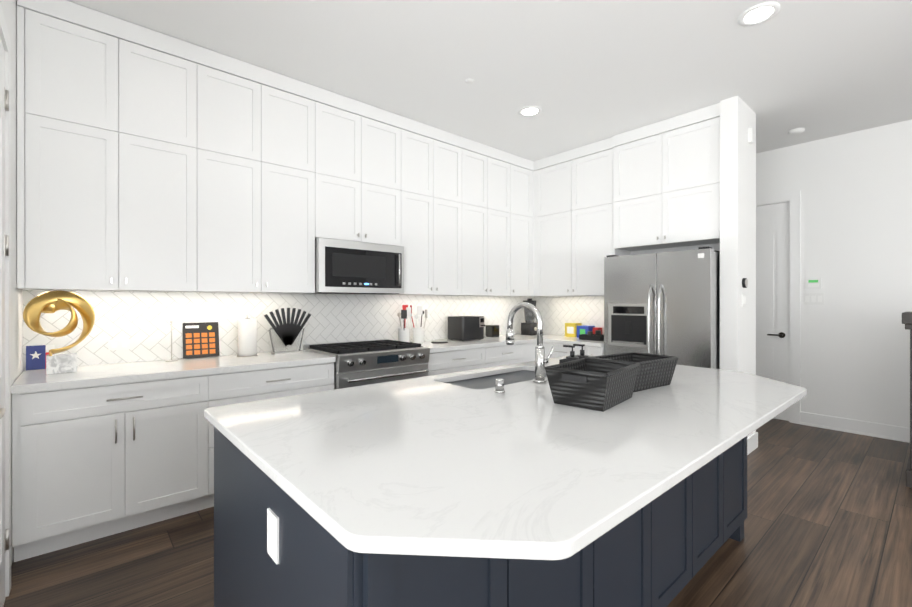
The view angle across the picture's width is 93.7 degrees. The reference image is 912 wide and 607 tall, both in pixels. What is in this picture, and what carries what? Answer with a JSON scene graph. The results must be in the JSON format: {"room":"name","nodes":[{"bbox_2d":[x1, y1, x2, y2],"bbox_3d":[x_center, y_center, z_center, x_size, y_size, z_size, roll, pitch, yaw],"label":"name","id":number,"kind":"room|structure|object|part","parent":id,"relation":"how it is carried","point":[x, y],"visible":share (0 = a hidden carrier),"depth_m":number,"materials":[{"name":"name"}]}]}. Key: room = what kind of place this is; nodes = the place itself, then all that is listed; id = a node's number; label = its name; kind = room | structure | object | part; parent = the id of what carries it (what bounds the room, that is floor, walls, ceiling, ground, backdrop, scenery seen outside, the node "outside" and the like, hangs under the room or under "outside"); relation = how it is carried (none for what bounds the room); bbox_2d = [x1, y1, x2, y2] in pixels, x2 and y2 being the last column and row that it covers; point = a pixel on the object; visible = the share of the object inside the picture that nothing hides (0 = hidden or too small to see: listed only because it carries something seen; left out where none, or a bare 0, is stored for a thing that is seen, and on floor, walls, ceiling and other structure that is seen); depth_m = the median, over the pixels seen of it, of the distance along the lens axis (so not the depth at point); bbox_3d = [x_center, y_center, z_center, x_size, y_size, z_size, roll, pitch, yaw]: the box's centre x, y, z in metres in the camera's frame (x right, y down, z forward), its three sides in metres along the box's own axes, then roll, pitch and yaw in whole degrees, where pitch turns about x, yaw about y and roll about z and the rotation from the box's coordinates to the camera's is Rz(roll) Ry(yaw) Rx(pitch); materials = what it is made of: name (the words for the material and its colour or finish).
{"room":"kitchen","nodes":[
{"label":"kitchen","id":0,"kind":"room"},
{"bbox_2d":[0,0,22,596],"bbox_3d":[-2.027,-0.201,1.835,0.138,3.050,1.880,0,0,-41],"label":"wall","id":1,"kind":"structure","parent":0,"point":[13,293],"depth_m":1.80,"materials":[{"name":"white paint"}]},
{"bbox_2d":[0,38,8,606],"bbox_3d":[-1.748,0.104,1.628,0.096,2.440,0.840,0,0,-41],"label":"door","id":2,"kind":"structure","parent":1,"relation":"in","point":[2,337],"depth_m":1.85,"materials":[{"name":"white"}]},
{"bbox_3d":[-1.749,0.079,1.653,0.063,2.060,0.802,0,0,-41],"label":"left door hardware","id":3,"kind":"part","parent":2,"relation":"part of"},
{"bbox_3d":[-1.681,0.054,1.532,0.018,2.540,1.207,0,0,-41],"label":"door trim casing","id":4,"kind":"part","parent":1,"relation":"part of","materials":[{"name":"white paint"}]},
{"bbox_2d":[23,290,528,370],"bbox_3d":[-0.850,-0.203,4.197,5.025,3.050,0.128,0,0,-41],"label":"wall","id":5,"kind":"structure","parent":0,"point":[140,320],"depth_m":3.32,"materials":[{"name":"white tile"}]},
{"bbox_2d":[17,0,134,290],"bbox_3d":[-2.306,-0.900,2.606,0.492,1.648,0.347,0,0,-41],"label":"upper cabinet","id":6,"kind":"object","parent":5,"relation":"attached to","point":[76,79],"depth_m":2.47,"materials":[{"name":"white wood"}]},
{"bbox_2d":[108,339,129,350],"bbox_3d":[-2.258,0.283,2.869,0.115,0.070,0.007,0,0,-41],"label":"outlet","id":7,"kind":"object","parent":5,"relation":"attached to","point":[121,344],"visible":1,"depth_m":2.87,"materials":[{"name":"white plastic"}]},
{"bbox_2d":[135,24,210,291],"bbox_3d":[-2.011,-0.900,2.867,0.534,1.648,0.347,0,0,-41],"label":"upper cabinet","id":8,"kind":"object","parent":5,"relation":"attached to","point":[149,160],"depth_m":2.78,"materials":[{"name":"white wood"}]},
{"bbox_2d":[211,50,270,292],"bbox_3d":[-1.701,-0.900,3.139,0.530,1.648,0.347,0,0,-41],"label":"upper cabinet","id":9,"kind":"object","parent":5,"relation":"attached to","point":[240,90],"depth_m":3.05,"materials":[{"name":"white wood"}]},
{"bbox_2d":[271,71,318,293],"bbox_3d":[-1.415,-0.900,3.390,0.469,1.648,0.347,0,0,-41],"label":"upper cabinet","id":10,"kind":"object","parent":5,"relation":"attached to","point":[294,103],"depth_m":3.31,"materials":[{"name":"white wood"}]},
{"bbox_2d":[319,88,370,242],"bbox_3d":[-1.085,-1.123,3.680,0.530,1.203,0.347,0,0,-41],"label":"upper cabinet","id":11,"kind":"object","parent":5,"relation":"attached to","point":[344,122],"depth_m":3.59,"materials":[{"name":"white wood"}]},
{"bbox_2d":[314,238,403,293],"bbox_3d":[-0.894,-0.295,3.773,0.809,0.434,0.442,0,0,-41],"label":"over-the-range microwave","id":12,"kind":"object","parent":11,"relation":"attached to","point":[347,267],"visible":0.96,"depth_m":3.60,"materials":[{"name":"silver metal"}]},
{"bbox_2d":[371,106,406,247],"bbox_3d":[-0.778,-1.123,3.951,0.528,1.203,0.347,0,0,-41],"label":"upper cabinet","id":13,"kind":"object","parent":5,"relation":"attached to","point":[388,129],"depth_m":3.88,"materials":[{"name":"white wood"}]},
{"bbox_2d":[381,118,438,294],"bbox_3d":[-0.458,-0.901,4.232,0.440,1.648,0.347,0,0,-41],"label":"upper cabinet","id":14,"kind":"object","parent":5,"relation":"attached to","point":[421,254],"depth_m":4.13,"materials":[{"name":"white wood"}]},
{"bbox_2d":[439,129,466,295],"bbox_3d":[-0.195,-0.901,4.463,0.499,1.648,0.347,0,0,-41],"label":"upper cabinet","id":15,"kind":"object","parent":5,"relation":"attached to","point":[452,147],"depth_m":4.38,"materials":[{"name":"white wood"}]},
{"bbox_2d":[467,139,494,295],"bbox_3d":[0.090,-0.901,4.714,0.499,1.648,0.347,0,0,-41],"label":"upper cabinet","id":16,"kind":"object","parent":5,"relation":"attached to","point":[480,157],"depth_m":4.65,"materials":[{"name":"white wood"}]},
{"bbox_2d":[495,148,514,295],"bbox_3d":[0.375,-0.902,4.965,0.500,1.648,0.347,0,0,-41],"label":"upper cabinet","id":17,"kind":"object","parent":5,"relation":"attached to","point":[504,161],"depth_m":4.90,"materials":[{"name":"white wood"}]},
{"bbox_2d":[515,156,530,295],"bbox_3d":[0.653,-0.902,5.209,0.479,1.648,0.347,0,0,-41],"label":"upper cabinet","id":18,"kind":"object","parent":5,"relation":"attached to","point":[522,165],"depth_m":5.11,"materials":[{"name":"white wood"}]},
{"bbox_2d":[3,418,911,606],"bbox_3d":[1.375,1.375,1.020,8.610,0.100,7.840,0,0,-41],"label":"floor","id":19,"kind":"structure","parent":0,"point":[828,521],"depth_m":2.27,"materials":[{"name":"brown wood"}]},
{"bbox_2d":[12,376,210,561],"bbox_3d":[-2.076,0.887,2.624,0.855,0.875,0.627,0,0,-41],"label":"base cabinet","id":20,"kind":"object","parent":19,"relation":"on","point":[89,464],"depth_m":2.35,"materials":[{"name":"white wood"}]},
{"bbox_2d":[11,350,334,395],"bbox_3d":[-1.754,0.428,2.894,1.700,0.041,0.647,0,0,-41],"label":"countertop","id":21,"kind":"structure","parent":20,"relation":"on","point":[91,376],"depth_m":2.61,"materials":[{"name":"white stone"}]},
{"bbox_2d":[26,345,54,369],"bbox_3d":[-2.536,0.334,2.609,0.125,0.144,0.024,0,0,-41],"label":"card","id":22,"kind":"object","parent":21,"relation":"on","point":[36,357],"visible":0.77,"depth_m":2.60,"materials":[{"name":"blue paper"}]},
{"bbox_2d":[23,290,94,373],"bbox_3d":[-2.287,0.168,2.472,0.304,0.479,0.157,0,0,-41],"label":"sculpture","id":23,"kind":"object","parent":21,"relation":"on","point":[45,302],"visible":1,"depth_m":2.48,"materials":[{"name":"gold stone"}]},
{"bbox_2d":[165,321,177,361],"bbox_3d":[-1.988,0.268,2.989,0.080,0.278,0.080,0,0,-41],"label":"stand","id":24,"kind":"object","parent":21,"relation":"on","point":[171,359],"visible":1,"depth_m":2.98,"materials":[{"name":"silver metal"}]},
{"bbox_2d":[183,322,219,357],"bbox_3d":[-1.893,0.277,3.176,0.230,0.256,0.068,0,0,-41],"label":"cookbook","id":25,"kind":"object","parent":21,"relation":"on","point":[200,339],"visible":1,"depth_m":3.16,"materials":[{"name":"orange paper"}]},
{"bbox_2d":[236,314,257,356],"bbox_3d":[-1.594,0.248,3.268,0.150,0.318,0.150,0,0,-41],"label":"paper towel","id":26,"kind":"object","parent":21,"relation":"on","point":[247,336],"visible":1,"depth_m":3.21,"materials":[{"name":"white paper"}]},
{"bbox_2d":[264,308,310,354],"bbox_3d":[-1.363,0.225,3.445,0.371,0.365,0.100,0,0,-41],"label":"knife block","id":27,"kind":"object","parent":21,"relation":"on","point":[286,338],"visible":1,"depth_m":3.41,"materials":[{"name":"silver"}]},
{"bbox_2d":[211,360,335,506],"bbox_3d":[-1.461,0.886,3.165,0.901,0.875,0.627,0,0,-41],"label":"base cabinet","id":28,"kind":"object","parent":19,"relation":"on","point":[229,388],"depth_m":2.90,"materials":[{"name":"white wood"}]},
{"bbox_2d":[304,339,429,389],"bbox_3d":[-0.757,0.843,3.702,0.852,0.960,0.730,0,0,-41],"label":"range","id":29,"kind":"object","parent":19,"relation":"on","point":[361,363],"visible":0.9,"depth_m":3.47,"materials":[{"name":"silver metal"}]},
{"bbox_2d":[426,352,490,375],"bbox_3d":[-0.171,0.885,4.299,0.802,0.875,0.627,0,0,-41],"label":"base cabinet","id":30,"kind":"object","parent":19,"relation":"on","point":[437,365],"depth_m":3.99,"materials":[{"name":"white wood"}]},
{"bbox_2d":[412,333,603,363],"bbox_3d":[0.613,0.427,4.471,2.210,0.041,1.403,0,0,-41],"label":"countertop","id":31,"kind":"structure","parent":30,"relation":"on","point":[488,349],"depth_m":4.46,"materials":[{"name":"white stone"}]},
{"bbox_2d":[397,305,411,341],"bbox_3d":[-0.503,0.216,4.218,0.166,0.382,0.173,0,0,-41],"label":"crock","id":32,"kind":"object","parent":31,"relation":"on","point":[404,334],"visible":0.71,"depth_m":4.16,"materials":[{"name":"white ceramic"}]},
{"bbox_2d":[410,305,427,342],"bbox_3d":[-0.368,0.217,4.308,0.182,0.379,0.152,0,0,-41],"label":"crock","id":33,"kind":"object","parent":31,"relation":"on","point":[418,334],"visible":1,"depth_m":4.26,"materials":[{"name":"white ceramic"}]},
{"bbox_2d":[431,341,447,342],"bbox_3d":[-0.166,0.400,4.324,0.170,0.012,0.170,0,0,-41],"label":"trivet","id":34,"kind":"object","parent":31,"relation":"on","point":[439,342],"visible":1,"depth_m":4.30,"materials":[{"name":"black"}]},
{"bbox_2d":[448,316,484,340],"bbox_3d":[0.117,0.278,4.646,0.330,0.257,0.290,0,0,-41],"label":"toaster","id":35,"kind":"object","parent":31,"relation":"on","point":[462,328],"visible":1,"depth_m":4.55,"materials":[{"name":"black metal"}]},
{"bbox_2d":[486,325,498,336],"bbox_3d":[0.436,0.338,5.093,0.130,0.135,0.102,0,0,-41],"label":"smart display","id":36,"kind":"object","parent":31,"relation":"on","point":[492,330],"visible":1,"depth_m":5.05,"materials":[{"name":"black plastic"}]},
{"bbox_2d":[521,299,536,334],"bbox_3d":[0.940,0.178,5.395,0.185,0.455,0.183,0,0,-41],"label":"blender","id":37,"kind":"object","parent":31,"relation":"on","point":[529,326],"visible":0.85,"depth_m":5.33,"materials":[{"name":"black plastic"}]},
{"bbox_2d":[565,323,581,336],"bbox_3d":[1.395,0.326,5.092,0.121,0.160,0.150,0,0,-41],"label":"box","id":38,"kind":"object","parent":31,"relation":"on","point":[574,329],"depth_m":5.05,"materials":[{"name":"yellow"}]},
{"bbox_2d":[576,325,594,336],"bbox_3d":[1.508,0.339,4.964,0.141,0.135,0.150,0,0,-41],"label":"box","id":39,"kind":"object","parent":31,"relation":"on","point":[580,329],"depth_m":4.93,"materials":[{"name":"blue cardboard"}]},
{"bbox_2d":[579,330,603,340],"bbox_3d":[1.503,0.355,4.667,0.180,0.103,0.250,0,0,-41],"label":"tray","id":40,"kind":"object","parent":31,"relation":"on","point":[596,336],"visible":0.9,"depth_m":4.61,"materials":[{"name":"black plastic"}]},
{"bbox_2d":[591,327,601,333],"bbox_3d":[1.611,0.346,4.869,0.090,0.120,0.070,0,0,-41],"label":"box","id":41,"kind":"object","parent":31,"relation":"on","point":[593,329],"depth_m":4.86,"materials":[{"name":"red"}]},
{"bbox_2d":[214,427,746,606],"bbox_3d":[0.365,0.879,2.009,2.460,0.890,1.100,0,0,-41],"label":"kitchen island","id":42,"kind":"object","parent":19,"relation":"on","point":[268,553],"depth_m":1.40,"materials":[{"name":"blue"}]},
{"bbox_2d":[267,508,278,564],"bbox_3d":[-0.476,0.605,1.109,0.008,0.116,0.072,0,0,-41],"label":"outlet","id":43,"kind":"object","parent":42,"relation":"attached to","point":[272,514],"depth_m":1.10,"materials":[{"name":"white plastic"}]},
{"bbox_2d":[204,355,806,606],"bbox_3d":[0.470,0.390,1.935,2.560,0.088,1.450,0,0,-41],"label":"island countertop","id":44,"kind":"structure","parent":42,"relation":"on","point":[446,494],"depth_m":1.11,"materials":[{"name":"white stone"}]},
{"bbox_2d":[444,367,545,386],"bbox_3d":[0.271,0.549,2.359,0.784,0.255,0.374,0,0,-41],"label":"sink","id":45,"kind":"object","parent":44,"relation":"in","point":[521,372],"depth_m":2.44,"materials":[{"name":"grey metal"}]},
{"bbox_3d":[0.197,0.375,1.927,0.048,0.057,0.048,0,0,-41],"label":"air switch button","id":46,"kind":"part","parent":44,"relation":"part of","materials":[{"name":"silver metal"}]},
{"bbox_2d":[506,302,554,382],"bbox_3d":[0.383,0.200,2.256,0.121,0.406,0.260,0,0,-41],"label":"faucet","id":47,"kind":"object","parent":44,"relation":"on","point":[541,361],"visible":1,"depth_m":2.16,"materials":[{"name":"silver metal"}]},
{"bbox_2d":[559,344,588,363],"bbox_3d":[0.652,0.316,2.304,0.200,0.174,0.095,0,0,-41],"label":"soap caddy","id":48,"kind":"object","parent":44,"relation":"on","point":[572,356],"visible":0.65,"depth_m":2.27,"materials":[{"name":"black"}]},
{"bbox_2d":[545,358,640,411],"bbox_3d":[0.569,0.329,1.762,0.257,0.148,0.378,0,0,41],"label":"basket","id":49,"kind":"object","parent":44,"relation":"on","point":[602,385],"visible":1,"depth_m":1.66,"materials":[{"name":"black wicker"}]},
{"bbox_2d":[588,352,678,391],"bbox_3d":[0.867,0.334,2.090,0.378,0.138,0.257,0,0,-35],"label":"basket","id":50,"kind":"object","parent":44,"relation":"on","point":[655,371],"visible":0.54,"depth_m":2.04,"materials":[{"name":"black wicker"}]},
{"bbox_2d":[491,356,526,366],"bbox_3d":[0.294,0.885,4.708,0.678,0.875,0.627,0,0,-41],"label":"base cabinet","id":51,"kind":"object","parent":19,"relation":"on","point":[497,362],"depth_m":4.51,"materials":[{"name":"white wood"}]},
{"bbox_2d":[545,352,578,358],"bbox_3d":[1.371,0.885,4.831,0.597,0.875,0.650,0,0,-41],"label":"base cabinet","id":52,"kind":"object","parent":19,"relation":"on","point":[557,354],"depth_m":4.65,"materials":[{"name":"white wood"}]},
{"bbox_2d":[579,344,603,355],"bbox_3d":[1.600,0.885,4.570,0.597,0.875,0.243,0,0,-41],"label":"base cabinet","id":53,"kind":"object","parent":19,"relation":"on","point":[588,351],"depth_m":4.34,"materials":[{"name":"white wood"}]},
{"bbox_2d":[604,246,719,368],"bbox_3d":[1.986,0.426,4.087,0.636,1.793,0.967,0,0,-41],"label":"fridge","id":54,"kind":"object","parent":19,"relation":"on","point":[666,303],"visible":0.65,"depth_m":3.82,"materials":[{"name":"silver metal"}]},
{"bbox_2d":[902,312,911,487],"bbox_3d":[3.802,0.699,2.804,0.550,1.250,1.195,0,0,-41],"label":"cabinet","id":55,"kind":"object","parent":19,"relation":"on","point":[907,319],"visible":1,"depth_m":3.06,"materials":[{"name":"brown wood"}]},
{"bbox_2d":[67,0,911,160],"bbox_3d":[1.375,-1.775,1.018,8.610,0.100,7.840,0,0,-41],"label":"ceiling","id":56,"kind":"structure","parent":0,"point":[579,73],"depth_m":3.01,"materials":[{"name":"white paint"}]},
{"bbox_2d":[465,78,473,83],"bbox_3d":[0.106,-1.723,3.331,0.071,0.008,0.071,0,0,40],"label":"smoke detector","id":57,"kind":"object","parent":56,"relation":"attached to","point":[469,81],"depth_m":3.33,"materials":[{"name":"white plastic"}]},
{"bbox_2d":[518,106,541,116],"bbox_3d":[0.667,-1.722,3.844,0.212,0.010,0.210,0,0,-41],"label":"recessed light","id":58,"kind":"object","parent":56,"relation":"in","point":[528,111],"depth_m":3.86,"materials":[{"name":"white plastic"}]},
{"bbox_2d":[738,2,780,25],"bbox_3d":[1.804,-1.721,2.549,0.216,0.010,0.209,0,0,-41],"label":"recessed light","id":59,"kind":"object","parent":56,"relation":"in","point":[775,6],"depth_m":2.55,"materials":[{"name":"white plastic"}]},
{"bbox_2d":[788,128,804,135],"bbox_3d":[3.417,-1.711,4.291,0.131,0.034,0.131,0,0,4],"label":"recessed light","id":60,"kind":"object","parent":56,"relation":"attached to","point":[796,131],"depth_m":4.26,"materials":[{"name":"white plastic"}]},
{"bbox_2d":[529,96,755,437],"bbox_3d":[1.712,-0.203,4.690,0.525,3.050,2.531,0,0,-41],"label":"wall","id":61,"kind":"structure","parent":0,"point":[736,246],"depth_m":3.66,"materials":[{"name":"white paint"}]},
{"bbox_2d":[535,135,630,295],"bbox_3d":[1.411,-0.902,4.953,0.374,1.648,1.077,0,0,-41],"label":"upper cabinet","id":62,"kind":"object","parent":61,"relation":"attached to","point":[575,188],"depth_m":4.79,"materials":[{"name":"white wood"}]},
{"bbox_2d":[615,103,719,251],"bbox_3d":[2.066,-1.141,4.208,0.374,1.168,1.061,0,0,-41],"label":"upper cabinet","id":63,"kind":"object","parent":61,"relation":"attached to","point":[667,172],"depth_m":4.02,"materials":[{"name":"white wood"}]},
{"bbox_2d":[742,293,745,306],"bbox_3d":[2.475,-0.022,3.669,0.110,0.120,0.009,0,0,-41],"label":"light switch","id":64,"kind":"object","parent":61,"relation":"attached to","point":[743,294],"depth_m":3.65,"materials":[{"name":"white plastic"}]},
{"bbox_2d":[742,278,747,287],"bbox_3d":[2.472,-0.168,3.657,0.084,0.084,0.025,0,0,-41],"label":"thermostat","id":65,"kind":"object","parent":61,"relation":"attached to","point":[744,281],"depth_m":3.64,"materials":[{"name":"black plastic"}]},
{"bbox_2d":[748,128,753,143],"bbox_3d":[2.597,-1.468,3.762,0.050,0.120,0.030,0,0,-41],"label":"door chime","id":66,"kind":"object","parent":61,"relation":"attached to","point":[750,141],"depth_m":3.75,"materials":[{"name":"white plastic"}]},
{"bbox_2d":[747,432,757,454],"bbox_3d":[1.974,1.255,4.393,0.553,0.135,1.765,0,0,-41],"label":"baseboard","id":67,"kind":"structure","parent":61,"relation":"attached to","point":[752,442],"depth_m":3.80,"materials":[{"name":"white wood"}]},
{"bbox_2d":[756,119,911,442],"bbox_3d":[4.510,-0.202,3.855,0.156,3.050,7.720,0,0,-41],"label":"wall","id":68,"kind":"structure","parent":0,"point":[833,258],"depth_m":4.36,"materials":[{"name":"white paint"}]},
{"bbox_3d":[3.450,0.100,5.061,0.035,2.432,0.810,0,0,-41],"label":"door","id":69,"kind":"part","parent":68,"relation":"part of","materials":[{"name":"white"}]},
{"bbox_3d":[3.605,0.366,4.813,0.061,0.064,0.157,0,0,-41],"label":"door handle","id":70,"kind":"part","parent":68,"relation":"part of","materials":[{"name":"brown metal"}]}
]}

